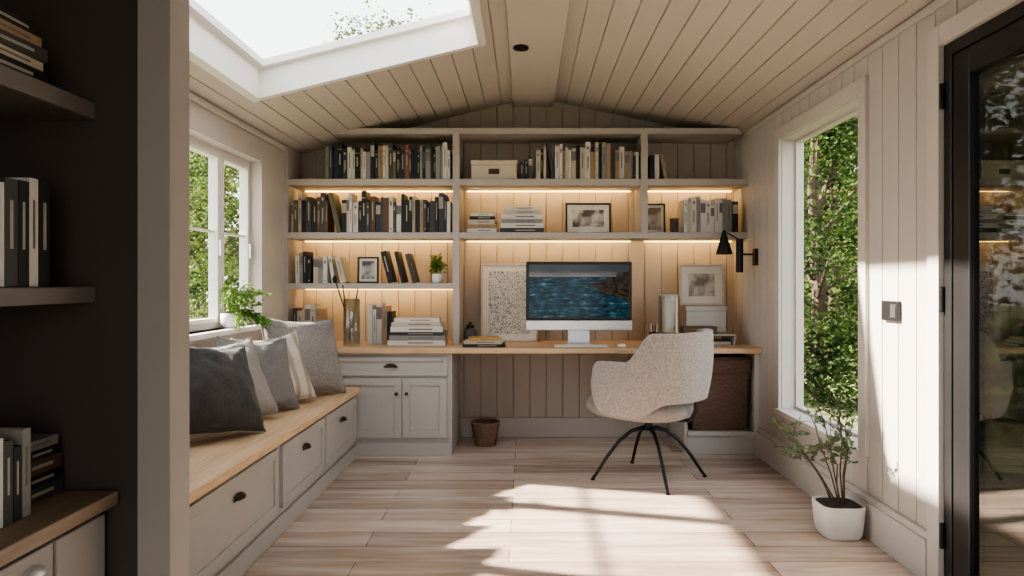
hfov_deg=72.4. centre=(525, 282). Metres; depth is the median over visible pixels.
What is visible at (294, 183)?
bookcase
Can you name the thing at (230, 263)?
tree
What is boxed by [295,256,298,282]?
book
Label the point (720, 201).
book
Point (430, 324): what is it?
book
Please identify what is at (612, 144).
book
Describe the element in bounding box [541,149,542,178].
book
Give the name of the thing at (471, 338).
book
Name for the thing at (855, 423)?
ground
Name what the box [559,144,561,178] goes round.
book
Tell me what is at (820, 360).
tree
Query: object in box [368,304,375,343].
book
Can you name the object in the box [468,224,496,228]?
book
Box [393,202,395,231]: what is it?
book
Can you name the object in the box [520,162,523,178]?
book
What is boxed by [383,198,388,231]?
book
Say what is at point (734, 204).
book
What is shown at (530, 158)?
book
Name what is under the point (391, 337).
book
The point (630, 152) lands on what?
book
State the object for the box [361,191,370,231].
book
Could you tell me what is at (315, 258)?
book
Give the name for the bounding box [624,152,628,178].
book
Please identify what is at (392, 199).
book
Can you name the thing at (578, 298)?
computer monitor
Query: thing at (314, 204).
book
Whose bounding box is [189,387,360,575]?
window bench
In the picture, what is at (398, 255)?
book
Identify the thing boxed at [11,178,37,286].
book
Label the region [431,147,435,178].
book
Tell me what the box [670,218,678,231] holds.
mug
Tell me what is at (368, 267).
print
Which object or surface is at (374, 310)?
book
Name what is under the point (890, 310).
wall control
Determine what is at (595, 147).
book
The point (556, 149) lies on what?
book
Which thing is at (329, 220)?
book
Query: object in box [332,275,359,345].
glass vase
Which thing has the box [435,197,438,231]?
book
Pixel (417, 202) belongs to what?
book
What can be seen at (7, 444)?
book
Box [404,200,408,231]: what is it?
book
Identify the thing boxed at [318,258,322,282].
book
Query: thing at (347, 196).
book
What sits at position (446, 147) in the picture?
book
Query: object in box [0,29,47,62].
book
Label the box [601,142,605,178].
book
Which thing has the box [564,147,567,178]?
book
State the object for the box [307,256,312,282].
book
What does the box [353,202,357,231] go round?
book
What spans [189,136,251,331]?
window
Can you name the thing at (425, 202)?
book
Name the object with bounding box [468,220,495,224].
book
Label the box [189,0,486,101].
frame
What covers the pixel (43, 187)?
book
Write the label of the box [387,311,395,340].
book
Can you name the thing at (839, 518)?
potted tree
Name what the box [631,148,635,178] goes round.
book
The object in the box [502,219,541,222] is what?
book
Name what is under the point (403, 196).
book
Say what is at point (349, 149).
book
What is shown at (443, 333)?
book
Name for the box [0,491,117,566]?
countertop
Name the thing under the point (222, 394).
cushion
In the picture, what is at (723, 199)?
book
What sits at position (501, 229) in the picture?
book
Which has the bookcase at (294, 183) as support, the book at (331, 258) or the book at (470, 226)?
the book at (331, 258)
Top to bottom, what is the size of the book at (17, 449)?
0.141 m
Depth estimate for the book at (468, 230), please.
5.24 m
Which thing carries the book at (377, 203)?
on the bookcase at (294, 183)
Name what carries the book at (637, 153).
on the bookcase at (294, 183)
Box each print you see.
[362,261,374,278]
[488,271,529,333]
[572,210,603,226]
[648,208,660,229]
[688,274,714,295]
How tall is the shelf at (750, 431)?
0.030 m
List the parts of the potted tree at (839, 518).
planter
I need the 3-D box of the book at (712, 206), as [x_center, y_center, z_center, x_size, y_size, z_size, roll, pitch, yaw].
[1.395,-0.480,5.322,0.026,0.204,0.173,0,0,0]
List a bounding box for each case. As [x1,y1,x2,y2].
[658,294,677,332]
[680,326,716,333]
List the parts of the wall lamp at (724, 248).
lamp shade, wall plate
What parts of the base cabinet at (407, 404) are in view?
door, handle, drawer, door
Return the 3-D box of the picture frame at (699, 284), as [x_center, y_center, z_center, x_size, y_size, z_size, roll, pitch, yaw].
[1.345,0.015,5.364,0.340,0.315,0.032,0,0,0]
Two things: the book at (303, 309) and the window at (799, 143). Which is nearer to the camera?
the window at (799, 143)
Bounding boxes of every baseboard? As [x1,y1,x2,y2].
[461,417,666,436]
[756,427,926,575]
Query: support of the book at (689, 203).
on the bookcase at (294, 183)
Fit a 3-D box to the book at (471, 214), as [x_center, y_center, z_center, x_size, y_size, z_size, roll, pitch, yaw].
[-0.330,-0.510,5.330,0.170,0.020,0.187,0,0,0]
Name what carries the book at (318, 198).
on the bookcase at (294, 183)
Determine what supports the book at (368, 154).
on the bookcase at (294, 183)
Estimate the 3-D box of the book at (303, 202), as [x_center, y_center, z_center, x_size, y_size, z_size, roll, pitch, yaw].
[-1.657,-0.496,5.298,0.032,0.237,0.169,0,0,0]
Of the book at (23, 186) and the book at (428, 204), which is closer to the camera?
the book at (23, 186)
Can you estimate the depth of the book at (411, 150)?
5.22 m
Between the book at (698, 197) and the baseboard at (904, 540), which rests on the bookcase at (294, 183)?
the book at (698, 197)
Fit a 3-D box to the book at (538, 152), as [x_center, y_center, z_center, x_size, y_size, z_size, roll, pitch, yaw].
[0.092,-0.884,5.309,0.034,0.216,0.166,0,0,0]
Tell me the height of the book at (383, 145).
0.249 m
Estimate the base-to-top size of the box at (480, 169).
0.144 m
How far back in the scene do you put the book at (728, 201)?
5.23 m
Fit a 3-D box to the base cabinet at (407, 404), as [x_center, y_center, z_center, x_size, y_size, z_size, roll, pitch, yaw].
[-0.960,0.855,5.186,0.880,0.721,0.627,0,0,0]
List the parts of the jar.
lid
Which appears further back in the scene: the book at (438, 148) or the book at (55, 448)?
the book at (438, 148)
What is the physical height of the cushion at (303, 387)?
0.430 m
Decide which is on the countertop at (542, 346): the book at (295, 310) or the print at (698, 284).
the book at (295, 310)
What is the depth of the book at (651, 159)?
5.23 m
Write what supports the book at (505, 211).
on the book at (503, 216)
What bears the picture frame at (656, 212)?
on the bookcase at (294, 183)
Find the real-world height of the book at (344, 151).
0.226 m
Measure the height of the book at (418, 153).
0.203 m
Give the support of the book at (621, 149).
on the bookcase at (294, 183)
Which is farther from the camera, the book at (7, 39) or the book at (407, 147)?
the book at (407, 147)
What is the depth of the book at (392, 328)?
5.10 m
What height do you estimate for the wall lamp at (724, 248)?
0.300 m
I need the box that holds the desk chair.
[586,328,713,494]
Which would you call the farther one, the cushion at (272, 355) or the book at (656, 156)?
the book at (656, 156)
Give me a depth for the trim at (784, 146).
4.37 m
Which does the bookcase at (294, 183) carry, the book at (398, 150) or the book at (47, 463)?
the book at (398, 150)
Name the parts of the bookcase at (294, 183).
panel, shelf, shelf, shelf, shelf, shelf, shelf, shelf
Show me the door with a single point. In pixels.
(981, 94)
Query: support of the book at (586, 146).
on the bookcase at (294, 183)
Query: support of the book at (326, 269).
on the bookcase at (294, 183)
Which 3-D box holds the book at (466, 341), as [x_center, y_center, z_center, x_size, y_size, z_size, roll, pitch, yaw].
[-0.300,0.419,5.030,0.270,0.025,0.178,0,0,3]
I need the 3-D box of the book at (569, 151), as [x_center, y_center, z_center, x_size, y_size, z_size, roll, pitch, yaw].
[0.328,-0.887,5.322,0.020,0.222,0.172,0,0,0]
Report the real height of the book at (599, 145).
0.263 m
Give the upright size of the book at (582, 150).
0.237 m
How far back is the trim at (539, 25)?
4.13 m
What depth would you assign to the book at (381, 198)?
5.23 m
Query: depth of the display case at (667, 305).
5.24 m
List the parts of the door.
pane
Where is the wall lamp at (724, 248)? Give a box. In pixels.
[716,230,757,272]
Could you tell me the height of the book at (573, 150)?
0.232 m
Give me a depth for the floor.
3.64 m
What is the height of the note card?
0.049 m
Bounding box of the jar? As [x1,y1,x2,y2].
[464,322,476,339]
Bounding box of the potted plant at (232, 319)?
[218,280,274,330]
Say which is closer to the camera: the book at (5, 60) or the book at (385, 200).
the book at (5, 60)
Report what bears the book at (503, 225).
on the book at (501, 229)
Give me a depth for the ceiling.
4.19 m
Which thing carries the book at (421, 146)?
on the bookcase at (294, 183)
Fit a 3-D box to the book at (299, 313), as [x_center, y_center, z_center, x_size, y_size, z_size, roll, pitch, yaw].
[-1.692,0.331,5.319,0.036,0.246,0.178,0,0,0]
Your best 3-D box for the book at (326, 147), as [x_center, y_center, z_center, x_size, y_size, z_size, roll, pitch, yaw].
[-1.487,-0.898,5.317,0.027,0.245,0.169,0,0,0]
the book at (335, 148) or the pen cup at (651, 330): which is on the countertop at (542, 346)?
the pen cup at (651, 330)
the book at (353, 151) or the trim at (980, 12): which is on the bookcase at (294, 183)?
the book at (353, 151)
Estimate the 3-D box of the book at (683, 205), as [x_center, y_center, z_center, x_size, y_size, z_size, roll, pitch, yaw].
[1.193,-0.501,5.313,0.026,0.246,0.178,0,0,0]
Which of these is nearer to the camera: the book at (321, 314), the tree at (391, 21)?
the book at (321, 314)
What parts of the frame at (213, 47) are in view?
sash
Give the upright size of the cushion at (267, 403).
0.427 m
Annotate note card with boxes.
[579,226,591,231]
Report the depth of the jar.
5.25 m
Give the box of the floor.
[242,436,915,575]
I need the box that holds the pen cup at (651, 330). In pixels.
[649,323,658,334]
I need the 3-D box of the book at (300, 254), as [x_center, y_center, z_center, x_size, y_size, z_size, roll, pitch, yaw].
[-1.677,-0.112,5.296,0.025,0.225,0.157,0,0,0]
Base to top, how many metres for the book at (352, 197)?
0.292 m
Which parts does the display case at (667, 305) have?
lid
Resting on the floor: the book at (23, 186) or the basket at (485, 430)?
the basket at (485, 430)
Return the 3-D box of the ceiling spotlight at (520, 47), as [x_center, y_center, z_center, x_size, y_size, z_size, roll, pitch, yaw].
[-0.030,-1.390,4.140,0.096,0.014,0.096,0,0,0]
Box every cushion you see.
[189,345,265,434]
[207,336,279,414]
[215,335,299,408]
[230,330,316,398]
[260,317,346,392]
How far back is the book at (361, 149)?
5.23 m
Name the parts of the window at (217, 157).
sash, handle, sash, handle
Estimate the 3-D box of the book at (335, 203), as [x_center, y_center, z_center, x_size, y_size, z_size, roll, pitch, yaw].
[-1.428,-0.527,5.311,0.097,0.298,0.188,0,0,0]
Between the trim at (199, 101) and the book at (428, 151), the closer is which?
the trim at (199, 101)
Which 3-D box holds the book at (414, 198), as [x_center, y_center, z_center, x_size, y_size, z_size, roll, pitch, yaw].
[-0.840,-0.514,5.313,0.022,0.272,0.165,0,0,0]
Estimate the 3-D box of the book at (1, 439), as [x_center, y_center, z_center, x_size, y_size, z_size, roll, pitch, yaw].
[-1.053,0.369,1.282,0.171,0.165,0.028,0,0,0]
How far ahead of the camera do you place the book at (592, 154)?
5.22 m
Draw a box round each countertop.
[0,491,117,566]
[336,340,761,353]
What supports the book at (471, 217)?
on the book at (482, 222)
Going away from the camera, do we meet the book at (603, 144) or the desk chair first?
the desk chair
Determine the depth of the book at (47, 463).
1.47 m
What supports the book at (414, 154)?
on the bookcase at (294, 183)
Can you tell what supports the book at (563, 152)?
on the bookcase at (294, 183)
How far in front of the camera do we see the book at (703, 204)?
5.22 m
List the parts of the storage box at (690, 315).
lid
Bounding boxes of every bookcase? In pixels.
[0,64,117,575]
[284,128,747,343]
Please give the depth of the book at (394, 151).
5.22 m
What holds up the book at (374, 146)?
on the bookcase at (294, 183)
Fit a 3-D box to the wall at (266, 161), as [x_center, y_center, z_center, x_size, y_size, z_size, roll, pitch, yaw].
[-1.875,0.090,3.585,0.150,2.251,3.930,0,0,0]
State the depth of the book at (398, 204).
5.23 m
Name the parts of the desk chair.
leg, leg, seat, backrest, leg, leg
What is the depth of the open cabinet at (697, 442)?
4.96 m
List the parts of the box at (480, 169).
tag plate, lid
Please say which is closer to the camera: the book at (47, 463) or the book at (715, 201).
the book at (47, 463)
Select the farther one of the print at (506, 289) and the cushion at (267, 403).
the print at (506, 289)
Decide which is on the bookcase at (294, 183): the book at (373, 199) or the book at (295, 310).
the book at (373, 199)
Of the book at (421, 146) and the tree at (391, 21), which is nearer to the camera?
the book at (421, 146)
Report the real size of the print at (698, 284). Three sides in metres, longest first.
0.198 x 0.173 x 0.003 m
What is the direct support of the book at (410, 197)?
on the bookcase at (294, 183)
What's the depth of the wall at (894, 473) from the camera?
3.20 m
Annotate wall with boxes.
[189,100,283,347]
[301,101,733,435]
[734,0,978,529]
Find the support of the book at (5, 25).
on the book at (7, 39)
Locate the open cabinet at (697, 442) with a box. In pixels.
[668,354,758,454]
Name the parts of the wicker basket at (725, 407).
handle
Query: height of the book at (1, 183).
0.193 m
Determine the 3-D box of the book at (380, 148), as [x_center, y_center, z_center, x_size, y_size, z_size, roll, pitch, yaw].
[-1.087,-0.900,5.313,0.040,0.248,0.155,0,0,0]
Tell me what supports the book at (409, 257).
on the bookcase at (294, 183)
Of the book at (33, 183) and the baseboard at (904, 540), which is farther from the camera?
the baseboard at (904, 540)
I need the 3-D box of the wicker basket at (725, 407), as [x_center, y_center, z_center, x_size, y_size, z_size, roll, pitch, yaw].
[1.380,0.789,5.139,0.444,0.528,0.402,0,0,0]
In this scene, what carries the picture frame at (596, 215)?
on the bookcase at (294, 183)
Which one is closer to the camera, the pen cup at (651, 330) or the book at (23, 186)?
the book at (23, 186)
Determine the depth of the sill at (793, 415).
4.02 m
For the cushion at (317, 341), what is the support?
on the window bench
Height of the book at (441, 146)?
0.248 m
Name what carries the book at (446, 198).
on the bookcase at (294, 183)
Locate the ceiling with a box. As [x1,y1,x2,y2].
[189,0,934,153]
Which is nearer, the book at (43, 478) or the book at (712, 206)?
the book at (43, 478)
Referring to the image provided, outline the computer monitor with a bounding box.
[526,262,631,344]
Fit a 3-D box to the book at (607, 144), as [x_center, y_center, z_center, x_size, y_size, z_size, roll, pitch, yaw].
[0.616,-0.909,5.313,0.029,0.266,0.176,0,0,0]
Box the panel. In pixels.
[0,0,137,575]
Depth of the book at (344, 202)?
5.23 m
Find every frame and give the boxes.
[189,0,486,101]
[357,257,378,282]
[481,264,537,341]
[565,203,610,231]
[648,204,665,231]
[679,264,723,304]
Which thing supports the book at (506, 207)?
on the book at (505, 211)
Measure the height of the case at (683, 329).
0.054 m
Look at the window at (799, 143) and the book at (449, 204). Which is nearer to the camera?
the window at (799, 143)
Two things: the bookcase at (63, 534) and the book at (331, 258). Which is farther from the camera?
the book at (331, 258)
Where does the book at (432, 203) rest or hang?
on the bookcase at (294, 183)
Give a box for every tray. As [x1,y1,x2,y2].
[654,331,735,344]
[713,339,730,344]
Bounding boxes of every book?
[0,6,40,37]
[0,18,41,47]
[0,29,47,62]
[0,43,42,70]
[0,53,46,82]
[0,177,17,286]
[0,182,3,286]
[0,427,30,517]
[0,438,2,527]
[3,440,12,526]
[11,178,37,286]
[13,445,21,521]
[18,180,28,286]
[31,434,57,451]
[31,443,59,461]
[31,451,60,476]
[31,465,62,489]
[31,477,62,504]
[38,181,49,286]
[291,202,292,231]
[293,200,297,231]
[293,308,302,321]
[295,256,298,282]
[297,310,301,321]
[298,193,307,231]
[299,253,302,282]
[301,200,305,231]
[302,308,304,321]
[303,252,312,282]
[305,304,309,321]
[306,197,316,231]
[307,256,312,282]
[310,303,321,321]
[312,202,316,231]
[313,256,322,282]
[316,308,327,320]
[317,197,319,231]
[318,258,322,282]
[320,193,329,231]
[323,257,331,282]
[325,146,328,178]
[325,201,333,231]
[328,193,341,231]
[328,255,339,282]
[329,145,332,178]
[333,146,337,178]
[335,257,351,282]
[338,143,346,178]
[342,149,346,178]
[342,200,346,231]
[347,147,353,178]
[347,196,348,231]
[349,193,357,231]
[352,150,354,178]
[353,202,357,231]
[355,148,359,178]
[358,201,360,231]
[360,148,366,178]
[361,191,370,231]
[363,151,365,178]
[366,152,370,178]
[366,202,369,231]
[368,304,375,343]
[370,196,379,231]
[371,142,378,178]
[373,309,375,343]
[375,150,377,178]
[376,202,379,231]
[376,302,385,343]
[378,146,382,178]
[380,197,383,231]
[380,251,396,282]
[382,305,390,343]
[383,145,384,178]
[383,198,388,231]
[385,146,388,178]
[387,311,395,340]
[387,338,447,344]
[388,330,446,335]
[389,143,396,178]
[389,196,396,231]
[389,335,445,340]
[390,325,444,331]
[391,321,443,326]
[393,150,395,178]
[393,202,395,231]
[394,251,408,282]
[394,317,440,321]
[396,148,401,178]
[396,202,400,231]
[401,150,404,178]
[401,194,407,231]
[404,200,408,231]
[405,145,410,178]
[405,253,419,282]
[409,148,414,178]
[409,196,411,231]
[412,152,416,178]
[412,196,418,231]
[415,200,419,231]
[417,152,419,178]
[420,145,422,178]
[420,199,422,231]
[423,147,426,178]
[423,200,429,231]
[425,149,430,178]
[427,203,429,231]
[430,201,434,231]
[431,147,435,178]
[433,152,435,178]
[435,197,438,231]
[436,146,440,178]
[439,193,444,231]
[441,146,442,178]
[443,142,449,178]
[444,195,448,231]
[447,150,452,178]
[447,202,451,231]
[463,342,504,346]
[464,339,503,343]
[467,229,497,231]
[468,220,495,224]
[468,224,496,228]
[468,336,500,340]
[470,216,494,219]
[471,214,493,215]
[500,228,543,231]
[501,214,542,219]
[501,223,543,227]
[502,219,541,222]
[504,210,540,213]
[505,206,538,209]
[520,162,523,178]
[524,159,527,178]
[529,157,531,178]
[536,150,540,178]
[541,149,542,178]
[543,147,545,178]
[546,143,554,178]
[554,146,558,178]
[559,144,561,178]
[562,151,564,178]
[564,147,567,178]
[568,150,570,178]
[571,148,575,178]
[575,146,579,178]
[580,148,584,178]
[583,142,589,178]
[590,152,594,178]
[593,142,597,178]
[598,144,600,178]
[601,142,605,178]
[606,143,609,178]
[610,142,614,178]
[615,150,618,178]
[617,147,623,178]
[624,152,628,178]
[629,151,632,178]
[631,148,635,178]
[636,152,638,178]
[648,155,654,178]
[655,155,658,178]
[659,154,666,178]
[679,199,687,231]
[688,197,696,231]
[688,202,690,231]
[697,196,700,231]
[701,200,705,231]
[705,200,710,231]
[711,198,718,231]
[711,205,713,231]
[719,200,721,231]
[720,198,725,230]
[726,199,731,231]
[732,202,737,231]
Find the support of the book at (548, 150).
on the bookcase at (294, 183)
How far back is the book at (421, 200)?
5.22 m
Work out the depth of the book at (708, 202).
5.22 m
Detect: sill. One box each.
[189,324,260,341]
[774,408,860,454]
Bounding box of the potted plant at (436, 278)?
[429,253,447,282]
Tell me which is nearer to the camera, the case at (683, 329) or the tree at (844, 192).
the case at (683, 329)
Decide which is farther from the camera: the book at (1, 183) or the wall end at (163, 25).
the wall end at (163, 25)
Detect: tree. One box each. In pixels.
[189,151,238,319]
[324,0,433,43]
[772,392,865,540]
[804,115,857,371]
[804,116,857,420]
[804,117,857,321]
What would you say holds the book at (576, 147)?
on the bookcase at (294, 183)
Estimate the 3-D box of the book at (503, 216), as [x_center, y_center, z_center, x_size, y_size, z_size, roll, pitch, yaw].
[-0.030,-0.497,5.330,0.310,0.035,0.192,0,0,0]
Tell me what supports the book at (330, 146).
on the bookcase at (294, 183)
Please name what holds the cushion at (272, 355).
on the window bench
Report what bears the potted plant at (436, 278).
on the bookcase at (294, 183)
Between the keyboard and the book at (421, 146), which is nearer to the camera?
the keyboard
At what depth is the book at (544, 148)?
5.22 m
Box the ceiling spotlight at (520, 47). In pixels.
[513,44,528,51]
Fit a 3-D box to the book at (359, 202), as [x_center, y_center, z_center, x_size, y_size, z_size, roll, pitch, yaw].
[-1.241,-0.496,5.319,0.026,0.236,0.166,0,0,0]
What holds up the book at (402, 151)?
on the bookcase at (294, 183)
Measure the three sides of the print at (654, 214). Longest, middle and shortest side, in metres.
0.171 x 0.106 x 0.003 m
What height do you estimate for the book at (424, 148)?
0.244 m
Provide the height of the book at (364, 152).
0.207 m
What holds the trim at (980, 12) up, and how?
attached to the wall at (894, 473)
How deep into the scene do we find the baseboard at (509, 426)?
5.52 m
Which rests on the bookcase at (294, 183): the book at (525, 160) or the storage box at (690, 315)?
the book at (525, 160)
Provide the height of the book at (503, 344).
0.022 m
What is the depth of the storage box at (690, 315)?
5.24 m
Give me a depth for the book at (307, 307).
5.22 m
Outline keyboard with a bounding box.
[554,344,607,346]
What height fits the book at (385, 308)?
0.284 m
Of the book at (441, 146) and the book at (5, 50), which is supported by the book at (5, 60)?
the book at (5, 50)
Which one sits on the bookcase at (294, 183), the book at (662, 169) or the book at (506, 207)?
the book at (662, 169)
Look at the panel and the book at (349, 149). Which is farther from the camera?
the book at (349, 149)
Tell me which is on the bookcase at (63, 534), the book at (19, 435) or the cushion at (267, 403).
the book at (19, 435)
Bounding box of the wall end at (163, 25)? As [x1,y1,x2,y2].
[138,0,188,575]
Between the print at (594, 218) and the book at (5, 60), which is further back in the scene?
the print at (594, 218)
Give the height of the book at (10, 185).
0.204 m
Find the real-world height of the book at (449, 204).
0.229 m
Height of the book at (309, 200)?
0.263 m
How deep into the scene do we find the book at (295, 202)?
5.21 m
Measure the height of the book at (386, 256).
0.242 m
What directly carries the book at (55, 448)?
on the book at (47, 463)
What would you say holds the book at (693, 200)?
on the bookcase at (294, 183)
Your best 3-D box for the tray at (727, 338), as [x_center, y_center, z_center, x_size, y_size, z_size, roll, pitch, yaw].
[1.260,0.414,5.260,0.540,0.079,0.320,0,0,0]
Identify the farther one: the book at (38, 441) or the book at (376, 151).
the book at (376, 151)
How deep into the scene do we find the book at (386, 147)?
5.22 m
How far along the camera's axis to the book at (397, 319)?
5.11 m
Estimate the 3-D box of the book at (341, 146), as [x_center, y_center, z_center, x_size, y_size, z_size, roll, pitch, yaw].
[-1.387,-0.909,5.293,0.031,0.266,0.153,0,0,0]
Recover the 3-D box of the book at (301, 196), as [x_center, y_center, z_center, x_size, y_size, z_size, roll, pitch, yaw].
[-1.687,-0.525,5.302,0.025,0.294,0.155,0,0,0]
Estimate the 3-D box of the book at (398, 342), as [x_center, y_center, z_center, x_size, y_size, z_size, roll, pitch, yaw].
[-0.800,0.437,5.200,0.420,0.035,0.192,0,0,0]
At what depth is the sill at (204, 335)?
4.04 m
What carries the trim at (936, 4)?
attached to the wall at (894, 473)
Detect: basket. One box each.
[471,418,499,446]
[688,354,750,430]
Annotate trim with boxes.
[189,92,285,150]
[506,0,568,106]
[746,0,950,134]
[774,75,868,456]
[927,0,1023,575]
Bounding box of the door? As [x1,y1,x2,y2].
[939,1,1023,575]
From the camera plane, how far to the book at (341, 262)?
5.22 m
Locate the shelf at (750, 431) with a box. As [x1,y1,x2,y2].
[688,427,754,435]
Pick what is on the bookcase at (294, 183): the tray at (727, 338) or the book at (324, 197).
the book at (324, 197)
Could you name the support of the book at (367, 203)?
on the bookcase at (294, 183)
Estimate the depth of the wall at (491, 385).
5.55 m
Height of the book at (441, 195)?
0.295 m
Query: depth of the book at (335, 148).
5.24 m
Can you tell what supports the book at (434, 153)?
on the bookcase at (294, 183)
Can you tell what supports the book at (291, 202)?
on the bookcase at (294, 183)
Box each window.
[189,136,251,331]
[795,107,857,436]
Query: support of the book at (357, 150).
on the bookcase at (294, 183)
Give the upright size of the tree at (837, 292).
7.060 m
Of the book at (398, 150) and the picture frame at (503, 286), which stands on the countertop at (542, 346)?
the picture frame at (503, 286)
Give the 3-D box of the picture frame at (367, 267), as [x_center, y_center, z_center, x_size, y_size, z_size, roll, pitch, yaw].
[-1.205,-0.099,5.343,0.160,0.201,0.030,0,0,0]
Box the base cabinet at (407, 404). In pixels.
[338,354,459,455]
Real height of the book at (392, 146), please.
0.269 m
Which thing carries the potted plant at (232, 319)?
on the sill at (204, 335)
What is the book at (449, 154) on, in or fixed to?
on the bookcase at (294, 183)
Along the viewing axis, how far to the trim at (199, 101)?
4.25 m
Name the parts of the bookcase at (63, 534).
drawer, handle, shelf, shelf, door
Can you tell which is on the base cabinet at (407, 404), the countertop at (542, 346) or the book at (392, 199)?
the countertop at (542, 346)
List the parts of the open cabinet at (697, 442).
panel, panel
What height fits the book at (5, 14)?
0.022 m
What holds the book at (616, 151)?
on the bookcase at (294, 183)
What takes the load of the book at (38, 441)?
on the book at (55, 448)
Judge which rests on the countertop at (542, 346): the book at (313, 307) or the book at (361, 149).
the book at (313, 307)
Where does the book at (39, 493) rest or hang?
on the bookcase at (63, 534)
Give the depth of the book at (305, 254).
5.21 m
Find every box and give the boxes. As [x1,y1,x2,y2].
[471,160,517,178]
[681,306,726,332]
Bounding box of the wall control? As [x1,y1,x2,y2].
[881,300,900,321]

